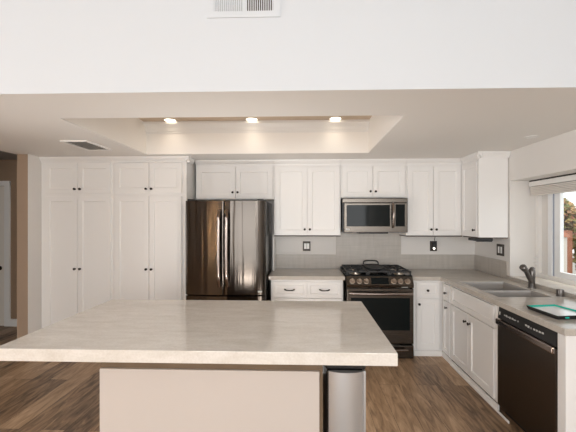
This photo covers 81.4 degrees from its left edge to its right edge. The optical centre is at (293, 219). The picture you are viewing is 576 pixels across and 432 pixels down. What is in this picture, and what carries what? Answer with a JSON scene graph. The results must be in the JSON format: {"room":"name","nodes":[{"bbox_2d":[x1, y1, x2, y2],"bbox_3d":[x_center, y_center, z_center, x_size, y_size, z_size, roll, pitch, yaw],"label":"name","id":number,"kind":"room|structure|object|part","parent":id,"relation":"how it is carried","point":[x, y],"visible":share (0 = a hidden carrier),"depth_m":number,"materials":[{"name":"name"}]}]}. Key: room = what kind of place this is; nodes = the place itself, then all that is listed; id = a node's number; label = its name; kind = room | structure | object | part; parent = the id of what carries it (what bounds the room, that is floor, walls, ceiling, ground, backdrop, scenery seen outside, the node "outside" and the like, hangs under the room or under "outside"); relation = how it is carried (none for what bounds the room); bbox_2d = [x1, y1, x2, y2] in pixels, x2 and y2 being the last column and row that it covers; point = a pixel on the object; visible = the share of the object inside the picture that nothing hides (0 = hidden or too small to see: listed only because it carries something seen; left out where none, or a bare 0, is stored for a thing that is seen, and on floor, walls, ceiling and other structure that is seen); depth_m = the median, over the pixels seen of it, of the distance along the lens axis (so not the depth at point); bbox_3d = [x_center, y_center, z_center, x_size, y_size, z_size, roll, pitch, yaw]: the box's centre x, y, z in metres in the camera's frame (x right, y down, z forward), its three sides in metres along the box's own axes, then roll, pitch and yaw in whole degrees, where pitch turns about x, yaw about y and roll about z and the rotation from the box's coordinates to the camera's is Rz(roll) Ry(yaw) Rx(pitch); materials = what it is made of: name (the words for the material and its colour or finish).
{"room":"kitchen","nodes":[
{"label":"kitchen","id":0,"kind":"room"},
{"bbox_2d":[0,160,16,318],"bbox_3d":[-4.406,-0.099,5.003,2.565,3.327,0.127,0,0,2],"label":"wall","id":1,"kind":"structure","parent":0,"point":[8,168],"depth_m":4.93,"materials":[{"name":"brown paint"}]},
{"bbox_2d":[0,186,3,325],"bbox_3d":[-4.669,0.532,4.898,0.828,2.050,0.094,0,0,2],"label":"door","id":2,"kind":"structure","parent":1,"relation":"in","point":[1,187],"depth_m":4.92,"materials":[{"name":"beige paint"}]},
{"bbox_2d":[0,181,10,325],"bbox_3d":[-4.663,0.498,4.933,0.991,2.134,0.027,0,0,2],"label":"trim","id":3,"kind":"structure","parent":1,"relation":"attached to","point":[7,184],"depth_m":4.91,"materials":[{"name":"white paint"}]},
{"bbox_2d":[10,319,16,326],"bbox_3d":[-3.648,1.511,4.903,1.039,0.107,0.025,0,0,2],"label":"baseboard","id":4,"kind":"structure","parent":1,"relation":"attached to","point":[13,322],"depth_m":4.91,"materials":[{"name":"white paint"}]},
{"bbox_2d":[0,151,16,159],"bbox_3d":[-4.459,-0.917,3.560,2.550,0.066,2.761,0,0,2],"label":"ceiling","id":5,"kind":"structure","parent":0,"point":[3,155],"depth_m":4.68,"materials":[{"name":"grey paint"}]},
{"bbox_2d":[17,154,41,338],"bbox_3d":[-3.079,0.409,4.371,0.127,2.311,1.105,0,0,2],"label":"wall","id":6,"kind":"structure","parent":0,"point":[29,167],"depth_m":3.84,"materials":[{"name":"white paint"}]},
{"bbox_2d":[64,115,402,153],"bbox_3d":[-0.447,-0.928,3.110,2.672,0.348,1.506,0,0,2],"label":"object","id":7,"kind":"structure","parent":0,"point":[131,132],"depth_m":3.77,"materials":[{"name":"white paint"}]},
{"bbox_2d":[143,119,369,133],"bbox_3d":[-0.428,-1.040,3.749,2.519,0.119,0.076,0,0,2],"label":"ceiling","id":8,"kind":"structure","parent":7,"relation":"attached to","point":[355,125],"depth_m":3.75,"materials":[{"name":"white paint"}]},
{"bbox_2d":[139,116,370,120],"bbox_3d":[-0.447,-1.128,3.110,2.672,0.051,1.506,0,0,2],"label":"ceiling","id":9,"kind":"structure","parent":0,"point":[273,117],"depth_m":3.65,"materials":[{"name":"beige paint"}]},
{"bbox_2d":[163,118,176,121],"bbox_3d":[-1.369,-1.099,3.702,0.140,0.006,0.140,0,0,2],"label":"recessed light","id":10,"kind":"object","parent":9,"relation":"in","point":[164,119],"visible":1,"depth_m":3.67,"materials":[{"name":"white paint"}]},
{"bbox_2d":[245,117,257,120],"bbox_3d":[-0.463,-1.099,3.674,0.140,0.006,0.140,0,0,2],"label":"recessed light","id":11,"kind":"object","parent":9,"relation":"in","point":[248,118],"visible":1,"depth_m":3.67,"materials":[{"name":"white glass"}]},
{"bbox_2d":[329,116,341,119],"bbox_3d":[0.451,-1.099,3.645,0.140,0.006,0.140,0,0,2],"label":"recessed light","id":12,"kind":"object","parent":9,"relation":"in","point":[334,117],"visible":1,"depth_m":3.63,"materials":[{"name":"white glass"}]},
{"bbox_2d":[0,326,524,431],"bbox_3d":[-1.635,1.590,0.559,8.382,0.051,8.636,0,0,2],"label":"floor","id":13,"kind":"structure","parent":0,"point":[421,393],"depth_m":2.93,"materials":[{"name":"brown wood"}]},
{"bbox_2d":[39,156,113,327],"bbox_3d":[-2.578,0.410,4.258,0.876,2.310,0.612,0,0,2],"label":"pantry cabinet","id":14,"kind":"object","parent":13,"relation":"on","point":[78,192],"visible":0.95,"depth_m":3.99,"materials":[{"name":"white paint"}]},
{"bbox_3d":[-2.771,0.594,3.995,0.396,1.748,0.019,0,0,2],"label":"door","id":15,"kind":"part","parent":14,"relation":"part of","materials":[{"name":"white paint"}]},
{"bbox_3d":[-2.771,-0.491,3.995,0.396,0.353,0.019,0,0,2],"label":"door","id":16,"kind":"part","parent":14,"relation":"part of","materials":[{"name":"white paint"}]},
{"bbox_3d":[-2.587,-0.712,3.978,0.876,0.067,0.041,0,0,2],"label":"crown","id":17,"kind":"part","parent":14,"relation":"part of","materials":[{"name":"white paint"}]},
{"bbox_3d":[-2.371,0.594,3.983,0.394,1.748,0.019,0,0,2],"label":"door","id":18,"kind":"part","parent":14,"relation":"part of","materials":[{"name":"white paint"}]},
{"bbox_3d":[-2.371,-0.491,3.983,0.394,0.353,0.019,0,0,2],"label":"door","id":19,"kind":"part","parent":14,"relation":"part of","materials":[{"name":"white paint"}]},
{"bbox_2d":[112,156,200,299],"bbox_3d":[-1.680,0.410,4.230,0.918,2.310,0.612,0,0,2],"label":"pantry cabinet","id":20,"kind":"object","parent":13,"relation":"on","point":[151,193],"visible":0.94,"depth_m":3.96,"materials":[{"name":"white paint"}]},
{"bbox_3d":[-1.918,0.594,3.969,0.408,1.748,0.019,0,0,2],"label":"door","id":21,"kind":"part","parent":20,"relation":"part of","materials":[{"name":"white paint"}]},
{"bbox_3d":[-1.918,-0.491,3.969,0.408,0.353,0.019,0,0,2],"label":"door","id":22,"kind":"part","parent":20,"relation":"part of","materials":[{"name":"white paint"}]},
{"bbox_3d":[-1.689,-0.712,3.951,0.918,0.067,0.041,0,0,2],"label":"crown","id":23,"kind":"part","parent":20,"relation":"part of","materials":[{"name":"white paint"}]},
{"bbox_3d":[-1.515,0.594,3.956,0.389,1.748,0.019,0,0,2],"label":"door","id":24,"kind":"part","parent":20,"relation":"part of","materials":[{"name":"white paint"}]},
{"bbox_3d":[-1.515,-0.491,3.956,0.389,0.353,0.019,0,0,2],"label":"door","id":25,"kind":"part","parent":20,"relation":"part of","materials":[{"name":"white paint"}]},
{"bbox_3d":[-1.247,-0.712,4.034,0.041,0.067,0.234,0,0,2],"label":"crown","id":26,"kind":"part","parent":20,"relation":"part of","materials":[{"name":"white paint"}]},
{"bbox_2d":[100,362,322,431],"bbox_3d":[-0.448,1.140,2.203,1.229,0.850,0.754,0,0,2],"label":"kitchen island","id":27,"kind":"object","parent":13,"relation":"on","point":[134,397],"visible":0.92,"depth_m":1.83,"materials":[{"name":"beige paint"}]},
{"bbox_2d":[0,299,397,365],"bbox_3d":[-0.491,0.682,2.182,2.027,0.064,1.044,0,0,2],"label":"island countertop","id":28,"kind":"structure","parent":27,"relation":"on","point":[344,333],"depth_m":1.88,"materials":[{"name":"stone"}]},
{"bbox_2d":[186,199,271,300],"bbox_3d":[-0.756,0.667,4.052,0.899,1.796,0.882,0,0,2],"label":"refrigerator","id":29,"kind":"object","parent":13,"relation":"on","point":[229,243],"visible":0.7,"depth_m":3.70,"materials":[{"name":"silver metal"}]},
{"bbox_3d":[-0.996,0.310,3.750,0.439,1.041,0.099,0,0,2],"label":"door","id":30,"kind":"part","parent":29,"relation":"part of","materials":[{"name":"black metal"}]},
{"bbox_3d":[-0.819,0.312,3.658,0.040,0.858,0.089,0,0,2],"label":"handle","id":31,"kind":"part","parent":29,"relation":"part of","materials":[{"name":"silver metal"}]},
{"bbox_3d":[-0.766,1.143,3.743,0.899,0.589,0.099,0,0,2],"label":"freezer drawer","id":32,"kind":"part","parent":29,"relation":"part of","materials":[{"name":"black metal"}]},
{"bbox_3d":[-0.733,0.312,3.655,0.040,0.858,0.089,0,0,2],"label":"handle","id":33,"kind":"part","parent":29,"relation":"part of","materials":[{"name":"silver metal"}]},
{"bbox_3d":[-0.543,0.310,3.736,0.454,1.041,0.099,0,0,2],"label":"door","id":34,"kind":"part","parent":29,"relation":"part of","materials":[{"name":"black metal"}]},
{"bbox_2d":[271,280,342,300],"bbox_3d":[0.158,1.129,4.157,0.836,0.871,0.644,0,0,2],"label":"base cabinet","id":35,"kind":"object","parent":13,"relation":"on","point":[281,290],"visible":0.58,"depth_m":3.88,"materials":[{"name":"white paint"}]},
{"bbox_3d":[-0.051,0.810,3.888,0.399,0.178,0.019,0,0,2],"label":"drawer","id":36,"kind":"part","parent":35,"relation":"part of","materials":[{"name":"white paint"}]},
{"bbox_3d":[-0.051,1.195,3.888,0.399,0.566,0.019,0,0,2],"label":"door","id":37,"kind":"part","parent":35,"relation":"part of","materials":[{"name":"white paint"}]},
{"bbox_2d":[268,268,344,279],"bbox_3d":[0.153,0.672,4.159,0.881,0.043,0.622,0,0,2],"label":"countertop","id":38,"kind":"structure","parent":35,"relation":"on","point":[278,273],"depth_m":3.98,"materials":[{"name":"beige stone"}]},
{"bbox_3d":[0.353,0.810,3.875,0.399,0.178,0.019,0,0,2],"label":"drawer","id":39,"kind":"part","parent":35,"relation":"part of","materials":[{"name":"white paint"}]},
{"bbox_3d":[0.353,1.195,3.875,0.399,0.566,0.019,0,0,2],"label":"door","id":40,"kind":"part","parent":35,"relation":"part of","materials":[{"name":"white paint"}]},
{"bbox_2d":[323,365,365,431],"bbox_3d":[0.289,1.153,2.014,0.224,0.823,0.437,0,0,2],"label":"trash can","id":41,"kind":"object","parent":13,"relation":"on","point":[344,387],"visible":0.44,"depth_m":1.80,"materials":[{"name":"silver metal"}]},
{"bbox_3d":[0.289,0.781,2.030,0.224,0.079,0.404,0,0,2],"label":"lid","id":42,"kind":"part","parent":41,"relation":"part of","materials":[{"name":"black plastic"}]},
{"bbox_3d":[0.389,1.186,2.017,0.014,0.732,0.414,0,0,2],"label":"trim","id":43,"kind":"part","parent":41,"relation":"part of","materials":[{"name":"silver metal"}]},
{"bbox_2d":[340,264,413,357],"bbox_3d":[0.983,1.074,4.074,0.762,0.974,0.737,0,0,2],"label":"range","id":44,"kind":"object","parent":13,"relation":"on","point":[387,294],"visible":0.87,"depth_m":3.77,"materials":[{"name":"black metal"}]},
{"bbox_2d":[363,260,384,269],"bbox_3d":[0.982,0.553,4.121,0.224,0.066,0.424,0,0,2],"label":"griddle","id":45,"kind":"object","parent":44,"relation":"on","point":[368,266],"visible":1,"depth_m":4.13,"materials":[{"name":"black metal"}]},
{"bbox_3d":[0.981,0.577,4.112,0.224,0.018,0.406,0,0,2],"label":"plate","id":46,"kind":"part","parent":45,"relation":"part of","materials":[{"name":"black metal"}]},
{"bbox_2d":[340,268,411,276],"bbox_3d":[0.985,0.649,4.142,0.762,0.023,0.594,0,0,2],"label":"cooktop","id":47,"kind":"object","parent":44,"relation":"in","point":[347,274],"depth_m":3.90,"materials":[{"name":"black metal"}]},
{"bbox_3d":[0.973,0.707,3.811,0.749,0.119,0.079,0,0,2],"label":"control panel","id":48,"kind":"part","parent":44,"relation":"part of","materials":[{"name":"black metal"}]},
{"bbox_3d":[0.973,1.087,3.802,0.744,0.620,0.056,0,0,2],"label":"oven door","id":49,"kind":"part","parent":44,"relation":"part of","materials":[{"name":"black metal"}]},
{"bbox_3d":[0.971,0.828,3.740,0.712,0.031,0.069,0,0,2],"label":"handle","id":50,"kind":"part","parent":44,"relation":"part of","materials":[{"name":"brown metal"}]},
{"bbox_3d":[0.971,1.455,3.741,0.600,0.025,0.066,0,0,2],"label":"handle","id":51,"kind":"part","parent":44,"relation":"part of","materials":[{"name":"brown metal"}]},
{"bbox_3d":[0.973,1.489,3.802,0.744,0.144,0.056,0,0,2],"label":"drawer","id":52,"kind":"part","parent":44,"relation":"part of","materials":[{"name":"black metal"}]},
{"bbox_2d":[412,280,442,355],"bbox_3d":[1.567,1.129,4.118,0.368,0.871,0.635,0,0,2],"label":"base cabinet","id":53,"kind":"object","parent":13,"relation":"on","point":[428,294],"visible":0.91,"depth_m":3.84,"materials":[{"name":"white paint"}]},
{"bbox_3d":[1.535,1.534,3.841,0.320,0.061,0.012,0,0,2],"label":"toe trim","id":54,"kind":"part","parent":53,"relation":"part of","materials":[{"name":"white paint"}]},
{"bbox_3d":[1.533,0.803,3.839,0.267,0.173,0.019,0,0,2],"label":"drawer","id":55,"kind":"part","parent":53,"relation":"part of","materials":[{"name":"white paint"}]},
{"bbox_3d":[1.533,1.195,3.839,0.267,0.577,0.019,0,0,2],"label":"door","id":56,"kind":"part","parent":53,"relation":"part of","materials":[{"name":"white paint"}]},
{"bbox_2d":[401,269,575,335],"bbox_3d":[1.835,0.672,3.203,0.995,0.043,2.428,0,0,2],"label":"countertop","id":57,"kind":"structure","parent":53,"relation":"on","point":[454,277],"depth_m":2.80,"materials":[{"name":"beige stone"}]},
{"bbox_2d":[462,282,549,296],"bbox_3d":[1.964,0.778,3.173,0.456,0.248,0.712,0,0,2],"label":"sink","id":58,"kind":"object","parent":57,"relation":"in","point":[499,289],"visible":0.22,"depth_m":3.19,"materials":[{"name":"grey metal"}]},
{"bbox_3d":[1.968,0.778,3.319,0.456,0.248,0.420,0,0,2],"label":"bowl","id":59,"kind":"part","parent":58,"relation":"part of","materials":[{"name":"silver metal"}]},
{"bbox_3d":[1.957,0.778,2.957,0.456,0.248,0.280,0,0,2],"label":"bowl","id":60,"kind":"part","parent":58,"relation":"part of","materials":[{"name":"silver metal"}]},
{"bbox_2d":[519,264,536,288],"bbox_3d":[2.218,0.535,3.174,0.190,0.230,0.073,0,0,-25],"label":"faucet","id":61,"kind":"object","parent":57,"relation":"on","point":[530,274],"visible":1,"depth_m":3.17,"materials":[{"name":"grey metal"}]},
{"bbox_3d":[2.221,0.528,3.177,0.134,0.169,0.043,0,0,-18],"label":"spout","id":62,"kind":"part","parent":61,"relation":"part of","materials":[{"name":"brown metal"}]},
{"bbox_2d":[526,304,575,319],"bbox_3d":[1.824,0.636,2.314,0.272,0.026,0.284,0,0,-7],"label":"glass tray","id":63,"kind":"object","parent":57,"relation":"on","point":[558,312],"visible":1,"depth_m":2.32,"materials":[{"name":"glass"}]},
{"bbox_3d":[1.827,0.635,2.319,0.252,0.003,0.260,0,0,-6],"label":"glass","id":64,"kind":"part","parent":63,"relation":"part of","materials":[{"name":"white"}]},
{"bbox_2d":[556,288,564,296],"bbox_3d":[2.264,0.620,2.850,0.061,0.061,0.061,0,0,2],"label":"air gap","id":65,"kind":"object","parent":57,"relation":"on","point":[559,292],"visible":1,"depth_m":2.83,"materials":[{"name":"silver metal"}]},
{"bbox_2d":[442,282,451,363],"bbox_3d":[1.706,1.129,3.722,0.102,0.871,0.236,0,0,2],"label":"base cabinet","id":66,"kind":"object","parent":13,"relation":"on","point":[447,303],"visible":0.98,"depth_m":3.69,"materials":[{"name":"white paint"}]},
{"bbox_3d":[1.695,1.534,3.716,0.014,0.061,0.224,0,0,2],"label":"toe trim","id":67,"kind":"part","parent":66,"relation":"part of","materials":[{"name":"white paint"}]},
{"bbox_3d":[1.692,0.803,3.708,0.019,0.173,0.173,0,0,2],"label":"drawer","id":68,"kind":"part","parent":66,"relation":"part of","materials":[{"name":"white paint"}]},
{"bbox_3d":[1.692,1.195,3.708,0.019,0.577,0.173,0,0,2],"label":"door","id":69,"kind":"part","parent":66,"relation":"part of","materials":[{"name":"white paint"}]},
{"bbox_2d":[450,286,509,423],"bbox_3d":[1.670,1.129,3.084,0.069,0.871,1.036,0,0,2],"label":"base cabinet","id":70,"kind":"object","parent":13,"relation":"on","point":[474,329],"visible":0.98,"depth_m":3.07,"materials":[{"name":"white paint"}]},
{"bbox_3d":[1.683,1.195,3.401,0.019,0.577,0.371,0,0,2],"label":"door","id":71,"kind":"part","parent":70,"relation":"part of","materials":[{"name":"white paint"}]},
{"bbox_3d":[1.676,0.801,3.183,0.019,0.175,0.808,0,0,2],"label":"drawer","id":72,"kind":"part","parent":70,"relation":"part of","materials":[{"name":"white paint"}]},
{"bbox_3d":[1.678,1.537,3.163,0.014,0.056,0.879,0,0,2],"label":"toe trim","id":73,"kind":"part","parent":70,"relation":"part of","materials":[{"name":"white paint"}]},
{"bbox_3d":[1.664,1.554,3.084,0.009,0.020,1.036,0,0,2],"label":"shoe molding","id":74,"kind":"part","parent":70,"relation":"part of","materials":[{"name":"white paint"}]},
{"bbox_3d":[1.670,1.195,2.994,0.019,0.577,0.429,0,0,2],"label":"door","id":75,"kind":"part","parent":70,"relation":"part of","materials":[{"name":"white paint"}]},
{"bbox_2d":[495,307,557,431],"bbox_3d":[1.938,1.129,2.388,0.643,0.866,0.627,0,0,2],"label":"dishwasher","id":76,"kind":"object","parent":13,"relation":"on","point":[527,349],"visible":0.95,"depth_m":2.34,"materials":[{"name":"black metal"}]},
{"bbox_3d":[1.628,0.818,2.398,0.023,0.046,0.627,0,0,2],"label":"handle","id":77,"kind":"part","parent":76,"relation":"part of","materials":[{"name":"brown metal"}]},
{"bbox_3d":[1.670,0.747,2.397,0.061,0.091,0.627,0,0,2],"label":"control panel","id":78,"kind":"part","parent":76,"relation":"part of","materials":[{"name":"black plastic"}]},
{"bbox_2d":[558,333,575,431],"bbox_3d":[1.969,1.129,2.035,0.671,0.871,0.066,0,0,2],"label":"end panel","id":79,"kind":"object","parent":13,"relation":"on","point":[566,345],"visible":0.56,"depth_m":2.01,"materials":[{"name":"white paint"}]},
{"bbox_2d":[0,0,575,99],"bbox_3d":[-1.737,-1.255,2.044,8.085,1.016,0.102,0,0,2],"label":"wall","id":80,"kind":"structure","parent":0,"point":[50,49],"depth_m":1.94,"materials":[{"name":"white paint"}]},
{"bbox_2d":[207,0,279,18],"bbox_3d":[-0.293,-1.290,1.944,0.427,0.234,0.007,0,0,2],"label":"air vent","id":81,"kind":"object","parent":80,"relation":"in","point":[215,8],"visible":1,"depth_m":1.94,"materials":[{"name":"white metal"}]},
{"bbox_2d":[0,94,575,159],"bbox_3d":[-0.422,-0.751,3.276,5.532,0.008,2.444,0,0,2],"label":"ceiling","id":82,"kind":"structure","parent":0,"point":[438,126],"depth_m":2.47,"materials":[{"name":"white paint"}]},
{"bbox_2d":[60,140,111,150],"bbox_3d":[-2.066,-0.740,3.351,0.259,0.012,0.414,0,0,2],"label":"ceiling vent","id":83,"kind":"object","parent":82,"relation":"in","point":[83,144],"visible":1,"depth_m":3.36,"materials":[{"name":"white metal"}]},
{"bbox_2d":[524,135,538,138],"bbox_3d":[2.139,-0.744,3.019,0.108,0.006,0.108,0,0,2],"label":"recessed light","id":84,"kind":"object","parent":82,"relation":"in","point":[532,136],"visible":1,"depth_m":3.02,"materials":[{"name":"white paint"}]},
{"bbox_2d":[267,201,474,269],"bbox_3d":[-0.145,0.193,4.553,5.728,2.743,0.127,0,0,2],"label":"wall","id":85,"kind":"structure","parent":0,"point":[321,245],"depth_m":4.44,"materials":[{"name":"white paint"}]},
{"bbox_2d":[195,159,273,200],"bbox_3d":[-0.737,-0.500,4.328,0.980,0.492,0.358,0,0,2],"label":"upper cabinet","id":86,"kind":"object","parent":85,"relation":"attached to","point":[253,179],"visible":1,"depth_m":4.18,"materials":[{"name":"white paint"}]},
{"bbox_3d":[-0.975,-0.457,4.193,0.483,0.392,0.019,0,0,2],"label":"door","id":87,"kind":"part","parent":86,"relation":"part of","materials":[{"name":"white paint"}]},
{"bbox_3d":[-0.742,-0.712,4.175,0.980,0.067,0.041,0,0,2],"label":"crown","id":88,"kind":"part","parent":86,"relation":"part of","materials":[{"name":"white paint"}]},
{"bbox_3d":[-0.498,-0.457,4.179,0.462,0.392,0.019,0,0,2],"label":"door","id":89,"kind":"part","parent":86,"relation":"part of","materials":[{"name":"white paint"}]},
{"bbox_2d":[273,235,275,270],"bbox_3d":[-0.258,0.423,4.379,0.020,0.454,0.228,0,0,2],"label":"trim","id":90,"kind":"structure","parent":85,"relation":"attached to","point":[274,237],"depth_m":4.30,"materials":[{"name":"white paint"}]},
{"bbox_2d":[303,241,309,250],"bbox_3d":[0.169,0.353,4.475,0.102,0.130,0.010,0,0,2],"label":"light switch","id":91,"kind":"object","parent":85,"relation":"attached to","point":[306,244],"visible":1,"depth_m":4.47,"materials":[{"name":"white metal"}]},
{"bbox_2d":[274,159,340,235],"bbox_3d":[0.169,-0.269,4.300,0.828,0.952,0.358,0,0,2],"label":"upper cabinet","id":92,"kind":"object","parent":85,"relation":"attached to","point":[307,192],"visible":1,"depth_m":4.15,"materials":[{"name":"white paint"}]},
{"bbox_3d":[-0.036,-0.232,4.164,0.396,0.842,0.019,0,0,2],"label":"door","id":93,"kind":"part","parent":92,"relation":"part of","materials":[{"name":"white paint"}]},
{"bbox_3d":[0.164,-0.712,4.147,0.828,0.067,0.041,0,0,2],"label":"crown","id":94,"kind":"part","parent":92,"relation":"part of","materials":[{"name":"white paint"}]},
{"bbox_3d":[0.365,-0.232,4.152,0.396,0.842,0.019,0,0,2],"label":"door","id":95,"kind":"part","parent":92,"relation":"part of","materials":[{"name":"white paint"}]},
{"bbox_2d":[341,159,406,198],"bbox_3d":[0.984,-0.509,4.274,0.798,0.474,0.358,0,0,2],"label":"upper cabinet","id":96,"kind":"object","parent":85,"relation":"attached to","point":[360,178],"visible":0.98,"depth_m":4.13,"materials":[{"name":"white paint"}]},
{"bbox_3d":[0.783,-0.466,4.139,0.373,0.375,0.019,0,0,2],"label":"door","id":97,"kind":"part","parent":96,"relation":"part of","materials":[{"name":"white paint"}]},
{"bbox_3d":[0.979,-0.712,4.122,0.798,0.067,0.041,0,0,2],"label":"crown","id":98,"kind":"part","parent":96,"relation":"part of","materials":[{"name":"white paint"}]},
{"bbox_2d":[341,198,407,233],"bbox_3d":[0.983,-0.044,4.213,0.785,0.429,0.462,0,0,2],"label":"microwave","id":99,"kind":"object","parent":96,"relation":"attached to","point":[358,215],"visible":1,"depth_m":4.04,"materials":[{"name":"silver metal"}]},
{"bbox_3d":[0.979,-0.232,4.067,0.785,0.053,0.043,0,0,2],"label":"panel","id":100,"kind":"part","parent":99,"relation":"part of","materials":[{"name":"silver metal"}]},
{"bbox_3d":[1.189,-0.053,4.010,0.031,0.309,0.069,0,0,2],"label":"handle","id":101,"kind":"part","parent":99,"relation":"part of","materials":[{"name":"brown metal"}]},
{"bbox_3d":[1.279,-0.052,4.034,0.112,0.267,0.005,0,0,2],"label":"control panel","id":102,"kind":"part","parent":99,"relation":"part of","materials":[{"name":"black glass"}]},
{"bbox_3d":[1.169,-0.466,4.127,0.389,0.375,0.019,0,0,2],"label":"door","id":103,"kind":"part","parent":96,"relation":"part of","materials":[{"name":"white paint"}]},
{"bbox_2d":[276,233,506,277],"bbox_3d":[1.058,0.441,4.098,2.624,0.521,0.708,0,0,2],"label":"backsplash","id":104,"kind":"structure","parent":85,"relation":"attached to","point":[351,248],"depth_m":4.44,"materials":[{"name":"grey tile"}]},
{"bbox_2d":[399,158,461,236],"bbox_3d":[1.723,-0.269,4.251,0.676,0.952,0.358,0,0,2],"label":"upper cabinet","id":105,"kind":"object","parent":85,"relation":"attached to","point":[433,185],"visible":0.96,"depth_m":4.11,"materials":[{"name":"white paint"}]},
{"bbox_3d":[1.551,-0.232,4.115,0.310,0.842,0.019,0,0,2],"label":"door","id":106,"kind":"part","parent":105,"relation":"part of","materials":[{"name":"white paint"}]},
{"bbox_3d":[1.718,-0.712,4.099,0.676,0.067,0.041,0,0,2],"label":"crown","id":107,"kind":"part","parent":105,"relation":"part of","materials":[{"name":"white paint"}]},
{"bbox_3d":[1.876,-0.232,4.105,0.330,0.842,0.019,0,0,2],"label":"door","id":108,"kind":"part","parent":105,"relation":"part of","materials":[{"name":"white paint"}]},
{"bbox_2d":[430,241,436,250],"bbox_3d":[1.842,0.348,4.422,0.091,0.132,0.011,0,0,2],"label":"wall outlet","id":109,"kind":"object","parent":85,"relation":"attached to","point":[431,242],"visible":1,"depth_m":4.42,"materials":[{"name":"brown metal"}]},
{"bbox_2d":[475,129,575,276],"bbox_3d":[2.422,-0.099,0.325,0.335,3.327,8.420,0,0,2],"label":"wall","id":110,"kind":"structure","parent":0,"point":[556,155],"depth_m":3.65,"materials":[{"name":"white paint"}]},
{"bbox_2d":[460,151,510,238],"bbox_3d":[2.188,-0.269,4.027,0.359,0.952,0.778,0,0,2],"label":"upper cabinet","id":111,"kind":"object","parent":110,"relation":"attached to","point":[484,174],"visible":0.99,"depth_m":3.68,"materials":[{"name":"white paint"}]},
{"bbox_3d":[2.042,-0.231,3.900,0.019,0.843,0.358,0,0,2],"label":"door","id":112,"kind":"part","parent":111,"relation":"part of","materials":[{"name":"white paint"}]},
{"bbox_3d":[2.030,-0.712,3.854,0.041,0.067,0.424,0,0,2],"label":"crown","id":113,"kind":"part","parent":111,"relation":"part of","materials":[{"name":"white paint"}]},
{"bbox_2d":[468,238,492,241],"bbox_3d":[2.126,0.227,3.817,0.203,0.039,0.163,0,0,2],"label":"light","id":114,"kind":"object","parent":111,"relation":"attached to","point":[471,239],"visible":0.94,"depth_m":3.75,"materials":[{"name":"black plastic"}]},
{"bbox_3d":[2.187,-0.250,3.685,0.312,0.892,0.015,0,0,2],"label":"panel","id":115,"kind":"part","parent":111,"relation":"part of","materials":[{"name":"white paint"}]},
{"bbox_3d":[2.179,-0.712,3.658,0.350,0.067,0.041,0,0,2],"label":"crown","id":116,"kind":"part","parent":111,"relation":"part of","materials":[{"name":"white paint"}]},
{"bbox_2d":[497,244,503,255],"bbox_3d":[2.357,0.345,3.830,0.010,0.132,0.142,0,0,2],"label":"light switch","id":117,"kind":"object","parent":110,"relation":"attached to","point":[500,247],"visible":1,"depth_m":3.81,"materials":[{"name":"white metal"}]},
{"bbox_2d":[506,193,575,298],"bbox_3d":[2.491,0.115,2.901,0.352,1.070,1.585,0,0,2],"label":"window","id":118,"kind":"structure","parent":110,"relation":"in","point":[551,276],"depth_m":3.42,"materials":[{"name":"white plastic"}]},
{"bbox_3d":[2.477,0.620,2.880,0.287,0.008,1.541,0,0,2],"label":"sill","id":119,"kind":"part","parent":118,"relation":"part of","materials":[{"name":"stone"}]},
{"bbox_3d":[2.668,0.097,3.514,0.020,0.955,0.160,0,0,2],"label":"panel","id":120,"kind":"part","parent":118,"relation":"part of","materials":[{"name":"white paint"}]},
{"bbox_3d":[2.634,0.102,2.875,0.064,1.044,1.541,0,0,2],"label":"frame","id":121,"kind":"part","parent":118,"relation":"part of","materials":[{"name":"white paint"}]},
{"bbox_3d":[2.639,0.097,2.776,0.038,0.955,1.242,0,0,2],"label":"sash","id":122,"kind":"part","parent":118,"relation":"part of","materials":[{"name":"white plastic"}]},
{"bbox_2d":[529,173,575,195],"bbox_3d":[2.557,-0.340,2.881,0.076,0.162,1.499,0,0,2],"label":"window blind","id":123,"kind":"object","parent":110,"relation":"attached to","point":[562,183],"visible":1,"depth_m":3.28,"materials":[{"name":"white paint"}]},
{"label":"outside","id":124,"kind":"structure","parent":0,"visible":0},
{"bbox_2d":[573,253,575,273],"bbox_3d":[10.391,1.742,6.666,15.202,0.051,21.590,0,0,2],"label":"floor","id":125,"kind":"structure","parent":124,"point":[574,264],"depth_m":11.79,"materials":[{"name":"concrete"}]},
{"bbox_2d":[564,232,569,272],"bbox_3d":[4.839,0.936,6.356,0.490,1.562,0.356,0,0,2],"label":"pillar","id":126,"kind":"structure","parent":125,"relation":"on","point":[566,235],"depth_m":6.20,"materials":[{"name":"beige paint"}]},
{"bbox_2d":[564,231,572,273],"bbox_3d":[5.139,0.968,6.727,0.813,1.499,0.102,0,0,2],"label":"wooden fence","id":127,"kind":"object","parent":125,"relation":"on","point":[569,239],"visible":0.1,"depth_m":6.67,"materials":[{"name":"brown wood"}]},
{"bbox_2d":[564,196,575,241],"bbox_3d":[5.783,0.508,7.901,1.864,2.427,1.501,0,0,2],"label":"shrub","id":128,"kind":"object","parent":125,"relation":"on","point":[569,207],"visible":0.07,"depth_m":7.36,"materials":[{"name":"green plant"}]},
{"bbox_2d":[573,224,575,269],"bbox_3d":[6.353,0.535,6.564,1.605,2.375,1.290,0,0,2],"label":"shrub","id":129,"kind":"object","parent":125,"relation":"on","point":[574,233],"visible":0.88,"depth_m":6.79,"materials":[{"name":"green plant"}]}
]}

